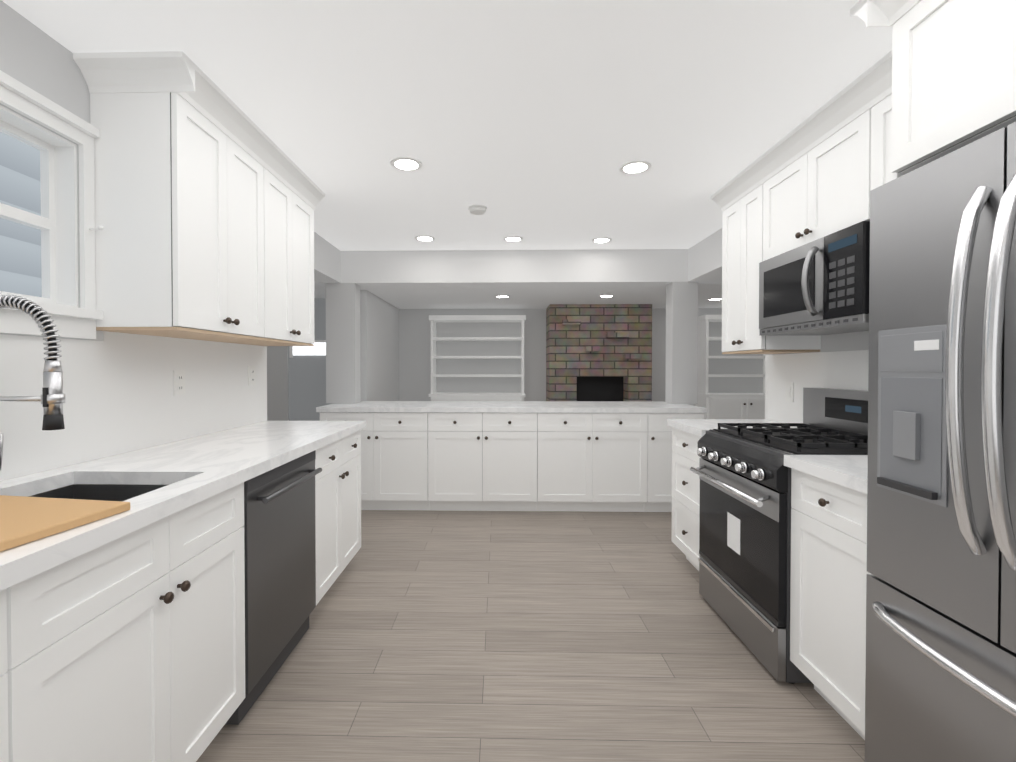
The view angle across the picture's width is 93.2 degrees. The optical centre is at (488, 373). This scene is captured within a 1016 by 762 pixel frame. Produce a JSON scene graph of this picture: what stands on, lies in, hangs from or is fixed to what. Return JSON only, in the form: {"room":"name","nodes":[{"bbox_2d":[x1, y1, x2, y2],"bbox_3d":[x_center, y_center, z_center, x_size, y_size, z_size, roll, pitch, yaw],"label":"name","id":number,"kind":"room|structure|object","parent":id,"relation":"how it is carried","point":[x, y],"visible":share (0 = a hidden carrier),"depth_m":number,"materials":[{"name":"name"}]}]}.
{"room":"kitchen","nodes":[
{"label":"kitchen","id":0,"kind":"room"},
{"bbox_2d":[0,0,340,480],"bbox_3d":[-1.562,0.064,0.943,0.200,2.340,7.120,0,1,1],"label":"wall","id":1,"kind":"structure","parent":0,"point":[37,59],"depth_m":1.59,"materials":[{"name":"grey paint"}]},
{"bbox_2d":[0,70,103,338],"bbox_3d":[-1.478,-0.496,1.132,0.183,0.755,1.206,0,1,1],"label":"window","id":2,"kind":"structure","parent":1,"relation":"in","point":[38,223],"depth_m":1.63,"materials":[{"name":"white wood"}]},
{"bbox_2d":[0,331,266,480],"bbox_3d":[-1.475,0.095,0.224,0.004,0.475,5.665,0,1,1],"label":"backsplash","id":3,"kind":"structure","parent":1,"relation":"attached to","point":[120,398],"depth_m":1.88,"materials":[{"name":"white"}]},
{"bbox_2d":[173,370,184,395],"bbox_3d":[-1.425,0.041,2.213,0.010,0.116,0.074,0,1,1],"label":"electrical outlet","id":4,"kind":"object","parent":3,"relation":"attached to","point":[178,382],"visible":1,"depth_m":2.20,"materials":[{"name":"white plastic"}]},
{"bbox_2d":[248,366,255,385],"bbox_3d":[-1.410,0.010,2.862,0.010,0.116,0.074,0,1,1],"label":"electrical outlet","id":5,"kind":"object","parent":3,"relation":"attached to","point":[251,375],"visible":1,"depth_m":2.85,"materials":[{"name":"white plastic"}]},
{"bbox_2d":[81,59,276,342],"bbox_3d":[-1.273,-0.647,2.086,0.315,0.942,0.705,0,1,1],"label":"upper cabinet","id":6,"kind":"object","parent":1,"relation":"attached to","point":[209,194],"depth_m":1.74,"materials":[{"name":"white wood"}]},
{"bbox_2d":[245,151,316,345],"bbox_3d":[-1.261,-0.654,2.668,0.315,0.942,0.706,0,1,1],"label":"upper cabinet","id":7,"kind":"object","parent":1,"relation":"attached to","point":[294,202],"depth_m":2.70,"materials":[{"name":"white wood"}]},
{"bbox_2d":[267,298,333,420],"bbox_3d":[-3.661,0.156,5.577,4.560,2.040,0.150,0,1,1],"label":"wall","id":8,"kind":"structure","parent":0,"point":[296,387],"depth_m":5.49,"materials":[{"name":"grey paint"}]},
{"bbox_2d":[289,340,325,357],"bbox_3d":[-2.061,-0.286,5.484,0.434,0.202,0.010,0,1,1],"label":"window","id":9,"kind":"structure","parent":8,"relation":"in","point":[318,347],"depth_m":5.48,"materials":[{"name":"white"}]},
{"bbox_2d":[360,290,398,400],"bbox_3d":[-1.301,0.154,5.693,0.150,2.040,1.584,0,1,1],"label":"wall","id":10,"kind":"structure","parent":0,"point":[379,335],"depth_m":5.37,"materials":[{"name":"grey paint"}]},
{"bbox_2d":[2,0,892,250],"bbox_3d":[0.147,-1.155,0.851,3.620,0.100,7.240,0,1,1],"label":"ceiling","id":11,"kind":"structure","parent":0,"point":[535,124],"depth_m":1.91,"materials":[{"name":"white paint"}]},
{"bbox_2d":[390,157,421,170],"bbox_3d":[-0.440,-1.123,2.571,0.170,0.007,0.170,0,1,1],"label":"recessed light","id":12,"kind":"object","parent":11,"relation":"in","point":[406,164],"visible":1,"depth_m":2.56,"materials":[{"name":"white"}]},
{"bbox_2d":[415,235,434,240],"bbox_3d":[-0.537,-1.141,4.045,0.170,0.007,0.170,0,1,1],"label":"recessed light","id":13,"kind":"object","parent":11,"relation":"in","point":[424,238],"visible":0.96,"depth_m":4.03,"materials":[{"name":"white"}]},
{"bbox_2d":[468,205,486,214],"bbox_3d":[-0.076,-1.118,3.278,0.130,0.034,0.130,0,1,1],"label":"smoke detector","id":14,"kind":"object","parent":11,"relation":"attached to","point":[477,209],"visible":0.98,"depth_m":3.24,"materials":[{"name":"white plastic"}]},
{"bbox_2d":[503,236,522,241],"bbox_3d":[0.209,-1.141,4.062,0.170,0.007,0.170,0,1,1],"label":"recessed light","id":15,"kind":"object","parent":11,"relation":"in","point":[513,238],"visible":0.98,"depth_m":4.06,"materials":[{"name":"white"}]},
{"bbox_2d":[592,237,611,242],"bbox_3d":[0.967,-1.142,4.102,0.170,0.007,0.170,0,1,1],"label":"recessed light","id":16,"kind":"object","parent":11,"relation":"in","point":[602,240],"visible":0.96,"depth_m":4.09,"materials":[{"name":"white"}]},
{"bbox_2d":[619,160,651,173],"bbox_3d":[0.799,-1.123,2.614,0.170,0.007,0.170,0,1,1],"label":"recessed light","id":17,"kind":"object","parent":11,"relation":"in","point":[637,167],"visible":1,"depth_m":2.60,"materials":[{"name":"white"}]},
{"bbox_2d":[314,228,721,308],"bbox_3d":[0.544,-1.055,4.818,13.000,0.400,3.627,0,1,1],"label":"ceiling","id":18,"kind":"structure","parent":0,"point":[465,279],"depth_m":4.47,"materials":[{"name":"white paint"}]},
{"bbox_2d":[495,295,509,297],"bbox_3d":[0.153,-0.857,5.311,0.170,0.007,0.170,0,1,1],"label":"recessed light","id":19,"kind":"object","parent":18,"relation":"in","point":[502,296],"visible":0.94,"depth_m":5.29,"materials":[{"name":"white"}]},
{"bbox_2d":[196,510,864,761],"bbox_3d":[0.481,1.271,1.958,13.000,0.100,9.807,0,1,1],"label":"floor","id":20,"kind":"structure","parent":0,"point":[505,636],"depth_m":2.02,"materials":[{"name":"wood"}]},
{"bbox_2d":[0,569,59,761],"bbox_3d":[-1.160,0.805,0.640,0.605,0.866,0.573,0,1,1],"label":"base cabinet","id":21,"kind":"object","parent":20,"relation":"on","point":[29,671],"depth_m":0.89,"materials":[{"name":"white wood"}]},
{"bbox_2d":[184,429,360,632],"bbox_3d":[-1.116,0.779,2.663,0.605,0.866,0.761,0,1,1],"label":"base cabinet","id":22,"kind":"object","parent":20,"relation":"on","point":[214,587],"depth_m":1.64,"materials":[{"name":"white wood"}]},
{"bbox_2d":[0,421,365,592],"bbox_3d":[-1.134,0.342,1.163,0.632,0.042,3.772,0,1,1],"label":"countertop","id":23,"kind":"structure","parent":22,"relation":"on","point":[200,468],"depth_m":1.55,"materials":[{"name":"white stone"}]},
{"bbox_2d":[0,295,64,469],"bbox_3d":[-1.258,0.056,1.252,0.290,0.526,0.066,0,1,1],"label":"faucet","id":24,"kind":"object","parent":23,"relation":"on","point":[51,398],"visible":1,"depth_m":1.24,"materials":[{"name":"silver metal"}]},
{"bbox_2d":[0,495,129,551],"bbox_3d":[-1.045,0.311,1.025,0.370,0.020,0.270,0,1,9],"label":"cutting board","id":25,"kind":"object","parent":23,"relation":"on","point":[24,519],"visible":0.98,"depth_m":1.03,"materials":[{"name":"brown wood"}]},
{"bbox_2d":[12,477,215,652],"bbox_3d":[-1.137,0.463,1.257,0.459,0.226,0.618,0,1,1],"label":"sink","id":26,"kind":"object","parent":23,"relation":"in","point":[92,588],"depth_m":1.18,"materials":[{"name":"white wood"}]},
{"bbox_2d":[225,450,321,724],"bbox_3d":[-1.096,0.789,1.968,0.646,0.864,0.620,0,1,1],"label":"dishwasher","id":27,"kind":"object","parent":20,"relation":"on","point":[280,552],"visible":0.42,"depth_m":1.87,"materials":[{"name":"grey metal"}]},
{"bbox_2d":[320,413,435,510],"bbox_3d":[-0.946,0.757,4.411,0.993,0.866,0.620,0,1,1],"label":"base cabinet","id":28,"kind":"object","parent":20,"relation":"on","point":[398,453],"depth_m":4.10,"materials":[{"name":"white wood"}]},
{"bbox_2d":[429,315,525,400],"bbox_3d":[-0.142,0.210,6.221,1.236,1.916,0.478,0,1,1],"label":"built-in shelf","id":29,"kind":"object","parent":20,"relation":"on","point":[477,357],"visible":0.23,"depth_m":6.43,"materials":[{"name":"white wood"}]},
{"bbox_2d":[436,413,547,510],"bbox_3d":[-0.045,0.758,4.392,1.055,0.866,0.620,0,1,1],"label":"base cabinet","id":30,"kind":"object","parent":20,"relation":"on","point":[485,461],"depth_m":4.08,"materials":[{"name":"white wood"}]},
{"bbox_2d":[316,401,705,412],"bbox_3d":[0.184,0.301,4.443,3.294,0.042,0.775,0,1,1],"label":"countertop","id":31,"kind":"structure","parent":30,"relation":"on","point":[363,406],"depth_m":4.09,"materials":[{"name":"white stone"}]},
{"bbox_2d":[326,283,360,402],"bbox_3d":[-1.387,-0.288,4.586,0.274,1.128,0.180,0,1,1],"label":"column","id":32,"kind":"structure","parent":31,"relation":"on","point":[343,369],"depth_m":4.50,"materials":[{"name":"grey paint"}]},
{"bbox_2d":[665,282,697,403],"bbox_3d":[1.815,-0.287,4.516,0.233,1.128,0.180,0,1,1],"label":"column","id":33,"kind":"structure","parent":31,"relation":"on","point":[681,382],"depth_m":4.43,"materials":[{"name":"grey paint"}]},
{"bbox_2d":[546,304,651,400],"bbox_3d":[1.399,0.151,6.077,1.308,2.037,0.697,0,1,1],"label":"fireplace","id":34,"kind":"object","parent":20,"relation":"on","point":[598,352],"visible":0.6,"depth_m":5.97,"materials":[{"name":"brick"}]},
{"bbox_2d":[548,413,655,511],"bbox_3d":[0.886,0.758,4.371,1.054,0.866,0.620,0,1,1],"label":"base cabinet","id":35,"kind":"object","parent":20,"relation":"on","point":[600,456],"depth_m":4.06,"materials":[{"name":"white wood"}]},
{"bbox_2d":[656,413,703,511],"bbox_3d":[1.555,0.758,4.357,0.531,0.866,0.620,0,1,1],"label":"base cabinet","id":36,"kind":"object","parent":20,"relation":"on","point":[663,432],"depth_m":4.05,"materials":[{"name":"white wood"}]},
{"bbox_2d":[672,427,703,570],"bbox_3d":[1.493,0.777,2.867,0.605,0.866,0.527,0,1,1],"label":"base cabinet","id":37,"kind":"object","parent":20,"relation":"on","point":[685,483],"depth_m":2.90,"materials":[{"name":"white wood"}]},
{"bbox_2d":[667,419,796,438],"bbox_3d":[1.479,0.321,2.868,0.632,0.042,0.539,0,1,1],"label":"countertop","id":38,"kind":"structure","parent":37,"relation":"on","point":[699,427],"depth_m":2.95,"materials":[{"name":"white stone"}]},
{"bbox_2d":[695,315,764,418],"bbox_3d":[3.207,0.211,6.148,0.949,1.916,0.478,0,1,1],"label":"built-in shelf","id":39,"kind":"object","parent":20,"relation":"on","point":[731,386],"visible":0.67,"depth_m":6.24,"materials":[{"name":"white wood"}]},
{"bbox_2d":[690,388,867,683],"bbox_3d":[1.418,0.648,2.228,0.698,1.140,0.743,0,1,1],"label":"range","id":40,"kind":"object","parent":20,"relation":"on","point":[742,471],"visible":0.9,"depth_m":2.13,"materials":[{"name":"grey metal"}]},
{"bbox_2d":[789,467,870,739],"bbox_3d":[1.466,0.792,1.641,0.605,0.866,0.424,0,1,1],"label":"base cabinet","id":41,"kind":"object","parent":20,"relation":"on","point":[829,572],"depth_m":1.64,"materials":[{"name":"white wood"}]},
{"bbox_2d":[784,455,867,494],"bbox_3d":[1.452,0.336,1.636,0.632,0.042,0.424,0,1,1],"label":"countertop","id":42,"kind":"structure","parent":41,"relation":"on","point":[849,471],"depth_m":1.65,"materials":[{"name":"white stone"}]},
{"bbox_2d":[865,122,1015,761],"bbox_3d":[1.384,0.353,0.999,0.723,1.760,0.800,0,1,1],"label":"fridge","id":43,"kind":"object","parent":20,"relation":"on","point":[940,682],"visible":1,"depth_m":1.16,"materials":[{"name":"grey metal"}]},
{"bbox_2d":[399,308,721,405],"bbox_3d":[0.580,0.144,6.522,13.000,2.040,0.150,0,1,1],"label":"wall","id":44,"kind":"structure","parent":0,"point":[414,354],"depth_m":6.45,"materials":[{"name":"grey paint"}]},
{"bbox_2d":[765,331,868,419],"bbox_3d":[1.844,0.073,0.221,0.200,2.340,5.825,0,1,1],"label":"wall","id":45,"kind":"structure","parent":0,"point":[853,341],"depth_m":2.42,"materials":[{"name":"grey paint"}]},
{"bbox_2d":[719,160,820,353],"bbox_3d":[1.638,-0.630,2.817,0.314,0.992,0.467,0,1,1],"label":"upper cabinet","id":46,"kind":"object","parent":45,"relation":"attached to","point":[741,205],"depth_m":2.76,"materials":[{"name":"white wood"}]},
{"bbox_2d":[759,76,870,262],"bbox_3d":[1.624,-0.858,2.205,0.314,0.522,0.743,0,1,1],"label":"upper cabinet","id":47,"kind":"object","parent":45,"relation":"attached to","point":[815,183],"depth_m":2.12,"materials":[{"name":"white wood"}]},
{"bbox_2d":[759,221,869,335],"bbox_3d":[1.579,-0.397,2.212,0.404,0.390,0.735,0,1,1],"label":"microwave","id":48,"kind":"object","parent":47,"relation":"in","point":[820,286],"visible":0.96,"depth_m":2.09,"materials":[{"name":"silver metal"}]},
{"bbox_2d":[765,350,868,422],"bbox_3d":[1.742,0.123,0.227,0.004,0.420,5.810,0,1,1],"label":"backsplash","id":49,"kind":"structure","parent":45,"relation":"attached to","point":[840,370],"depth_m":2.73,"materials":[{"name":"white"}]},
{"bbox_2d":[785,382,793,401],"bbox_3d":[1.792,0.108,2.861,0.010,0.116,0.074,0,1,1],"label":"light switch","id":50,"kind":"object","parent":49,"relation":"attached to","point":[789,391],"visible":1,"depth_m":2.85,"materials":[{"name":"white plastic"}]},
{"bbox_2d":[867,68,891,220],"bbox_3d":[1.612,-0.615,1.621,0.314,0.992,0.424,0,1,1],"label":"upper cabinet","id":51,"kind":"object","parent":45,"relation":"attached to","point":[875,129],"depth_m":1.80,"materials":[{"name":"white wood"}]},
{"bbox_2d":[883,0,1015,179],"bbox_3d":[1.457,-0.840,0.935,0.594,0.526,0.904,0,1,1],"label":"upper cabinet","id":52,"kind":"object","parent":45,"relation":"attached to","point":[938,80],"depth_m":1.24,"materials":[{"name":"white wood"}]}
]}

